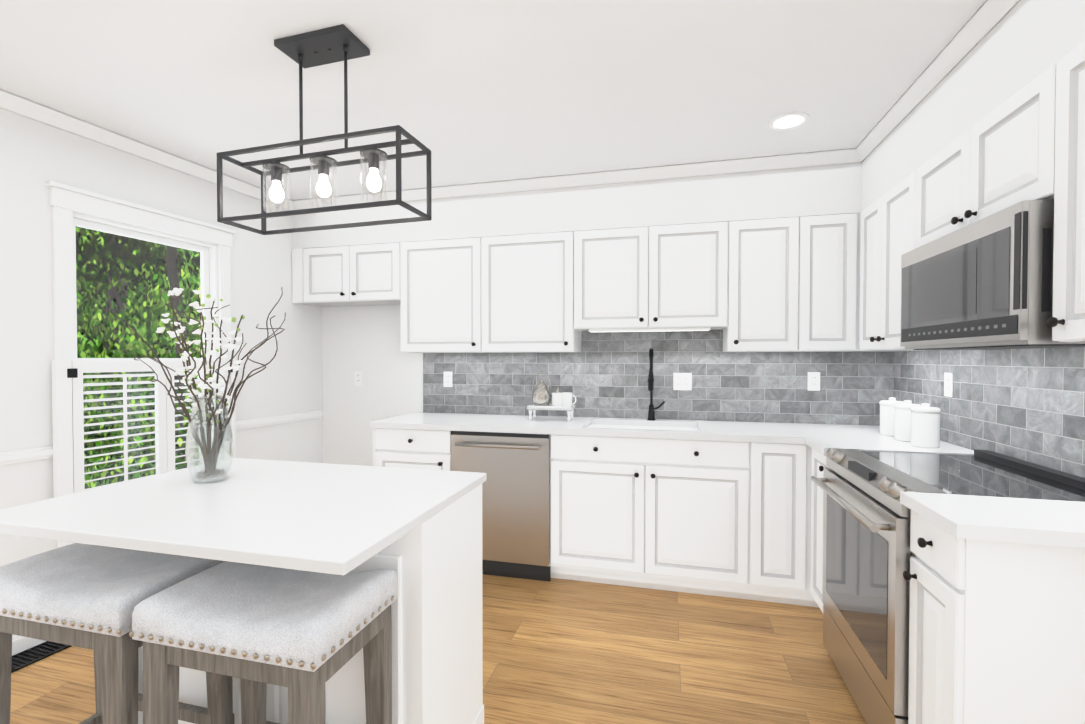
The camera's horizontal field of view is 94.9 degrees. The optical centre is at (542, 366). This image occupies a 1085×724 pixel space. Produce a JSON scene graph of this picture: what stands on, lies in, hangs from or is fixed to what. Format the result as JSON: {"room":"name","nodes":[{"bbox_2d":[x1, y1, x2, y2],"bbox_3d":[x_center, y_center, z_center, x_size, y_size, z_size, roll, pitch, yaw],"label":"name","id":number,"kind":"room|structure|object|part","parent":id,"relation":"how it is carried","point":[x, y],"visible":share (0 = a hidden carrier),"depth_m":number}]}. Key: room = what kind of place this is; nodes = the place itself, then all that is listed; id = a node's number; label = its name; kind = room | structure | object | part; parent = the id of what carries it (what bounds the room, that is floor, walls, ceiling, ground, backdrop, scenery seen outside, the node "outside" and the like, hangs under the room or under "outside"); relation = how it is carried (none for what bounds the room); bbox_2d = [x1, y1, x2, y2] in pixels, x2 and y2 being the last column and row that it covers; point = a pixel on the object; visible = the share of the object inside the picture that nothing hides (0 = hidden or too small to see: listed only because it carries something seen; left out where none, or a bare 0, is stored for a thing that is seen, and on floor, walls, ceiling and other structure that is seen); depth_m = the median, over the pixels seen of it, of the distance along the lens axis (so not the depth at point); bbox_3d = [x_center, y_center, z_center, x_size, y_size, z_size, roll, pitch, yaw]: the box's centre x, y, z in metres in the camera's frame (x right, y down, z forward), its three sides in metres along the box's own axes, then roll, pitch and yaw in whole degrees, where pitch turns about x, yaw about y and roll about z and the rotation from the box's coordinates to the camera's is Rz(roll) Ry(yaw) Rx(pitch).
{"room":"kitchen","nodes":[
{"label":"kitchen","id":0,"kind":"room"},
{"bbox_2d":[0,108,322,635],"bbox_3d":[-2.846,0.066,1.042,0.150,2.495,6.340,0,1,19],"label":"wall","id":1,"kind":"structure","parent":0,"point":[35,155],"depth_m":2.55},
{"bbox_2d":[12,635,45,655],"bbox_3d":[-2.774,1.268,1.016,0.016,0.092,6.300,0,1,19],"label":"baseboard","id":2,"kind":"structure","parent":1,"relation":"attached to","point":[20,644],"depth_m":2.25},
{"bbox_2d":[45,181,235,546],"bbox_3d":[-2.213,-0.009,2.809,0.180,1.730,0.971,0,1,19],"label":"window","id":3,"kind":"structure","parent":1,"relation":"in","point":[65,201],"depth_m":2.66},
{"bbox_2d":[52,359,235,497],"bbox_3d":[-2.140,0.338,2.777,0.058,0.757,0.926,0,1,19],"label":"window shutters","id":4,"kind":"object","parent":3,"relation":"attached to","point":[68,409],"visible":0.56,"depth_m":2.54},
{"bbox_3d":[-2.239,-0.024,2.818,0.125,1.490,0.775,0,1,19],"label":"window sash unit","id":5,"kind":"part","parent":3,"relation":"part of"},
{"bbox_2d":[0,89,292,209],"bbox_3d":[-2.801,-1.146,0.850,0.046,0.064,6.040,0,1,19],"label":"crown molding","id":6,"kind":"structure","parent":1,"relation":"attached to","point":[16,104],"depth_m":2.59},
{"bbox_2d":[0,410,322,465],"bbox_3d":[-2.770,0.423,1.001,0.024,0.058,6.300,0,1,19],"label":"trim","id":7,"kind":"structure","parent":1,"relation":"attached to","point":[23,455],"depth_m":3.27},
{"bbox_2d":[10,574,866,723],"bbox_3d":[-0.861,1.344,0.687,4.940,0.050,6.320,0,1,14],"label":"floor","id":8,"kind":"structure","parent":0,"point":[560,651],"depth_m":2.16},
{"bbox_2d":[11,641,70,672],"bbox_3d":[-2.297,1.290,2.174,0.141,0.009,1.500,0,1,19],"label":"floor vent","id":9,"kind":"object","parent":8,"relation":"in","point":[29,656],"visible":0.15,"depth_m":2.23},
{"bbox_2d":[0,543,234,723],"bbox_3d":[-1.157,0.912,1.339,0.518,0.794,0.324,0,1,14],"label":"stool","id":10,"kind":"object","parent":8,"relation":"on","point":[87,596],"visible":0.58,"depth_m":1.23},
{"bbox_2d":[0,458,486,723],"bbox_3d":[-0.842,0.845,1.536,1.120,0.922,0.810,0,1,14],"label":"island table","id":11,"kind":"object","parent":8,"relation":"on","point":[419,531],"visible":0.54,"depth_m":1.38},
{"bbox_2d":[87,283,285,482],"bbox_3d":[-1.134,0.052,1.691,0.601,0.657,0.497,0,1,14],"label":"vase","id":12,"kind":"object","parent":11,"relation":"on","point":[210,472],"visible":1,"depth_m":1.64},
{"bbox_2d":[129,561,397,723],"bbox_3d":[-0.647,0.914,1.210,0.486,0.793,0.324,0,1,14],"label":"stool","id":13,"kind":"object","parent":8,"relation":"on","point":[304,637],"visible":0.98,"depth_m":1.11},
{"bbox_2d":[373,436,452,470],"bbox_3d":[-0.763,0.831,3.443,0.550,0.890,0.592,0,1,14],"label":"base cabinet","id":14,"kind":"object","parent":8,"relation":"on","point":[388,451],"depth_m":3.15},
{"bbox_2d":[453,440,552,581],"bbox_3d":[-0.190,0.834,3.297,0.632,0.890,0.592,0,1,14],"label":"dishwasher","id":15,"kind":"object","parent":8,"relation":"on","point":[517,491],"depth_m":2.99},
{"bbox_2d":[553,444,752,599],"bbox_3d":[0.648,0.837,3.084,1.098,0.890,0.592,0,1,14],"label":"base cabinet","id":16,"kind":"object","parent":8,"relation":"on","point":[666,519],"depth_m":2.80},
{"bbox_2d":[369,412,973,455],"bbox_3d":[0.462,0.377,2.952,3.172,0.035,0.926,0,1,14],"label":"countertop","id":17,"kind":"structure","parent":16,"relation":"on","point":[705,436],"depth_m":2.87},
{"bbox_2d":[527,372,575,420],"bbox_3d":[0.067,0.192,3.312,0.318,0.320,0.140,0,1,14],"label":"tray","id":18,"kind":"object","parent":17,"relation":"on","point":[542,396],"visible":1,"depth_m":3.27},
{"bbox_2d":[589,424,692,427],"bbox_3d":[0.610,0.481,3.075,0.701,0.202,0.420,0,1,14],"label":"sink","id":19,"kind":"object","parent":17,"relation":"in","point":[590,425],"depth_m":3.24},
{"bbox_2d":[645,348,664,419],"bbox_3d":[0.737,0.119,3.234,0.118,0.471,0.173,0,1,14],"label":"faucet","id":20,"kind":"object","parent":17,"relation":"on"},
{"bbox_2d":[879,397,903,435],"bbox_3d":[1.860,0.262,2.651,0.112,0.200,0.112,0,1,14],"label":"canister","id":21,"kind":"object","parent":17,"relation":"on","point":[887,409],"visible":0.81,"depth_m":2.62},
{"bbox_2d":[894,400,920,441],"bbox_3d":[1.816,0.265,2.477,0.112,0.200,0.112,0,1,14],"label":"canister","id":22,"kind":"object","parent":17,"relation":"on","point":[902,421],"visible":0.79,"depth_m":2.45},
{"bbox_2d":[911,403,940,447],"bbox_3d":[1.773,0.268,2.306,0.112,0.200,0.112,0,1,14],"label":"canister","id":23,"kind":"object","parent":17,"relation":"on","point":[925,425],"visible":1,"depth_m":2.27},
{"bbox_2d":[753,452,808,605],"bbox_3d":[1.330,0.840,2.911,0.310,0.890,0.592,0,1,14],"label":"base cabinet","id":24,"kind":"object","parent":8,"relation":"on","point":[780,483],"depth_m":2.63},
{"bbox_2d":[805,452,973,612],"bbox_3d":[1.640,0.848,2.369,0.598,0.890,0.355,0,1,14],"label":"base cabinet","id":25,"kind":"object","parent":8,"relation":"on","point":[813,526],"depth_m":2.51},
{"bbox_2d":[811,448,1084,723],"bbox_3d":[1.444,0.830,1.781,0.687,0.944,0.864,0,1,14],"label":"range oven","id":26,"kind":"object","parent":8,"relation":"on","point":[867,553],"visible":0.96,"depth_m":1.75},
{"bbox_2d":[903,512,1084,723],"bbox_3d":[1.374,0.865,1.321,0.598,0.890,0.265,0,1,14],"label":"base cabinet","id":27,"kind":"object","parent":8,"relation":"on","point":[997,584],"depth_m":1.24},
{"bbox_2d":[900,492,1084,547],"bbox_3d":[1.357,0.402,1.296,0.622,0.035,0.312,0,1,14],"label":"countertop","id":28,"kind":"structure","parent":27,"relation":"on","point":[994,520],"depth_m":1.28},
{"bbox_2d":[0,0,985,199],"bbox_3d":[-0.861,-1.201,0.647,4.940,0.050,6.320,0,1,14],"label":"ceiling","id":29,"kind":"structure","parent":0,"point":[471,91],"depth_m":2.05},
{"bbox_2d":[217,24,431,234],"bbox_3d":[-0.815,-0.868,1.851,0.786,0.650,0.244,0,1,14],"label":"pendant light","id":30,"kind":"object","parent":29,"relation":"hanging from","point":[334,44],"visible":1,"depth_m":1.83},
{"bbox_2d":[768,112,809,130],"bbox_3d":[1.204,-1.199,2.439,0.184,0.008,0.184,0,1,14],"label":"recessed light","id":31,"kind":"object","parent":29,"relation":"in","point":[788,121],"visible":1,"depth_m":2.44},
{"bbox_2d":[293,162,861,465],"bbox_3d":[0.153,0.029,3.442,4.340,2.495,0.440,0,1,14],"label":"wall","id":32,"kind":"structure","parent":0,"point":[366,340],"depth_m":3.36},
{"bbox_2d":[292,243,399,306],"bbox_3d":[-1.392,-0.675,3.732,0.890,0.399,0.302,0,1,14],"label":"upper cabinet","id":33,"kind":"object","parent":32,"relation":"attached to","point":[355,275],"depth_m":3.59},
{"bbox_2d":[354,371,362,385],"bbox_3d":[-1.448,0.092,3.919,0.070,0.115,0.006,0,1,14],"label":"electrical outlet","id":34,"kind":"object","parent":32,"relation":"attached to","point":[358,376],"visible":1,"depth_m":3.92},
{"bbox_2d":[396,237,483,352],"bbox_3d":[-0.669,-0.487,3.551,0.602,0.770,0.302,0,1,14],"label":"upper cabinet","id":35,"kind":"object","parent":32,"relation":"attached to","point":[439,301],"depth_m":3.41},
{"bbox_2d":[480,231,580,352],"bbox_3d":[-0.071,-0.485,3.400,0.631,0.770,0.302,0,1,14],"label":"upper cabinet","id":36,"kind":"object","parent":32,"relation":"attached to","point":[528,281],"depth_m":3.25},
{"bbox_2d":[293,148,863,209],"bbox_3d":[-0.057,-1.183,3.226,3.790,0.064,0.046,0,1,14],"label":"crown molding","id":37,"kind":"structure","parent":32,"relation":"attached to","point":[841,156],"depth_m":3.10},
{"bbox_2d":[576,221,731,332],"bbox_3d":[0.685,-0.555,3.206,0.930,0.623,0.302,0,1,14],"label":"upper cabinet","id":38,"kind":"object","parent":32,"relation":"attached to","point":[667,277],"depth_m":3.05},
{"bbox_2d":[423,330,893,425],"bbox_3d":[0.611,0.063,3.395,3.130,0.618,0.006,0,1,14],"label":"tile backsplash","id":39,"kind":"structure","parent":32,"relation":"attached to","point":[603,375],"depth_m":3.33},
{"bbox_2d":[444,372,451,386],"bbox_3d":[-0.707,0.094,3.724,0.070,0.115,0.006,0,1,14],"label":"electrical outlet","id":40,"kind":"object","parent":39,"relation":"attached to","point":[447,379],"visible":1,"depth_m":3.72},
{"bbox_2d":[673,373,691,389],"bbox_3d":[0.930,0.098,3.308,0.116,0.115,0.006,0,1,14],"label":"electrical outlet","id":41,"kind":"object","parent":39,"relation":"attached to","point":[682,381],"visible":1,"depth_m":3.31},
{"bbox_2d":[808,372,819,390],"bbox_3d":[1.697,0.091,3.113,0.070,0.115,0.006,0,1,14],"label":"electrical outlet","id":42,"kind":"object","parent":39,"relation":"attached to","point":[813,381],"visible":1,"depth_m":3.11},
{"bbox_2d":[720,217,803,351],"bbox_3d":[1.322,-0.479,3.046,0.383,0.770,0.302,0,1,14],"label":"upper cabinet","id":43,"kind":"object","parent":32,"relation":"attached to","point":[768,254],"depth_m":2.90},
{"bbox_2d":[804,213,855,351],"bbox_3d":[1.651,-0.478,2.962,0.296,0.770,0.302,0,1,14],"label":"upper cabinet","id":44,"kind":"object","parent":32,"relation":"attached to","point":[826,283],"depth_m":2.82},
{"bbox_2d":[856,201,875,351],"bbox_3d":[1.867,-0.472,2.601,0.291,0.770,0.332,0,1,14],"label":"upper cabinet","id":45,"kind":"object","parent":32,"relation":"attached to","point":[865,220],"depth_m":2.69},
{"bbox_2d":[862,0,1084,210],"bbox_3d":[1.325,0.080,0.112,0.430,2.495,6.320,0,1,14],"label":"wall","id":46,"kind":"structure","parent":0,"point":[1021,44],"depth_m":1.73},
{"bbox_2d":[876,173,925,351],"bbox_3d":[1.784,-0.467,2.274,0.291,0.770,0.343,0,1,14],"label":"upper cabinet","id":47,"kind":"object","parent":46,"relation":"attached to","point":[893,208],"depth_m":2.37},
{"bbox_2d":[853,0,1019,162],"bbox_3d":[1.518,-1.161,1.823,0.046,0.064,1.870,0,1,14],"label":"crown molding","id":48,"kind":"structure","parent":46,"relation":"attached to","point":[988,16],"depth_m":1.94},
{"bbox_2d":[912,66,1051,249],"bbox_3d":[1.644,-0.661,1.719,0.291,0.364,0.796,0,1,14],"label":"upper cabinet","id":49,"kind":"object","parent":46,"relation":"attached to","point":[1004,160],"depth_m":1.64},
{"bbox_2d":[900,199,1084,349],"bbox_3d":[1.619,-0.271,1.739,0.348,0.410,0.761,0,1,14],"label":"over-the-range microwave","id":50,"kind":"object","parent":49,"relation":"attached to","point":[985,283],"visible":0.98,"depth_m":1.57},
{"bbox_2d":[893,347,1084,477],"bbox_3d":[1.857,0.154,1.961,0.006,0.481,2.164,0,1,14],"label":"tile backsplash","id":51,"kind":"structure","parent":46,"relation":"attached to","point":[1027,405],"depth_m":1.98},
{"bbox_2d":[944,373,952,396],"bbox_3d":[1.965,0.087,2.412,0.006,0.115,0.070,0,1,14],"label":"electrical outlet","id":52,"kind":"object","parent":51,"relation":"attached to","point":[948,384],"visible":1,"depth_m":2.40},
{"bbox_2d":[1047,41,1084,342],"bbox_3d":[1.497,-0.449,1.143,0.291,0.770,0.399,0,1,14],"label":"upper cabinet","id":53,"kind":"object","parent":46,"relation":"attached to","point":[1066,187],"depth_m":1.32},
{"label":"outside","id":54,"kind":"structure","parent":0,"visible":0},
{"bbox_2d":[86,460,140,484],"bbox_3d":[-7.235,1.757,7.874,11.550,0.100,20.000,0,1,14],"label":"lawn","id":55,"kind":"structure","parent":54,"point":[131,470],"depth_m":7.89},
{"bbox_2d":[75,226,200,490],"bbox_3d":[-7.206,-4.311,9.011,13.513,12.000,11.891,0,1,14],"label":"foliage","id":56,"kind":"object","parent":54,"point":[141,298],"depth_m":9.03},
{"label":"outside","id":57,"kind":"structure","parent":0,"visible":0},
{"bbox_2d":[103,233,129,481],"bbox_3d":[-4.882,-1.610,6.009,1.159,6.312,0.685,1,1,38],"label":"trunk","id":58,"kind":"object","parent":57,"point":[122,305],"depth_m":5.90},
{"bbox_2d":[165,245,186,468],"bbox_3d":[-3.333,-1.593,4.514,0.150,6.305,0.528,-1,1,-40],"label":"trunk","id":59,"kind":"object","parent":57,"point":[172,277],"depth_m":4.45}
]}

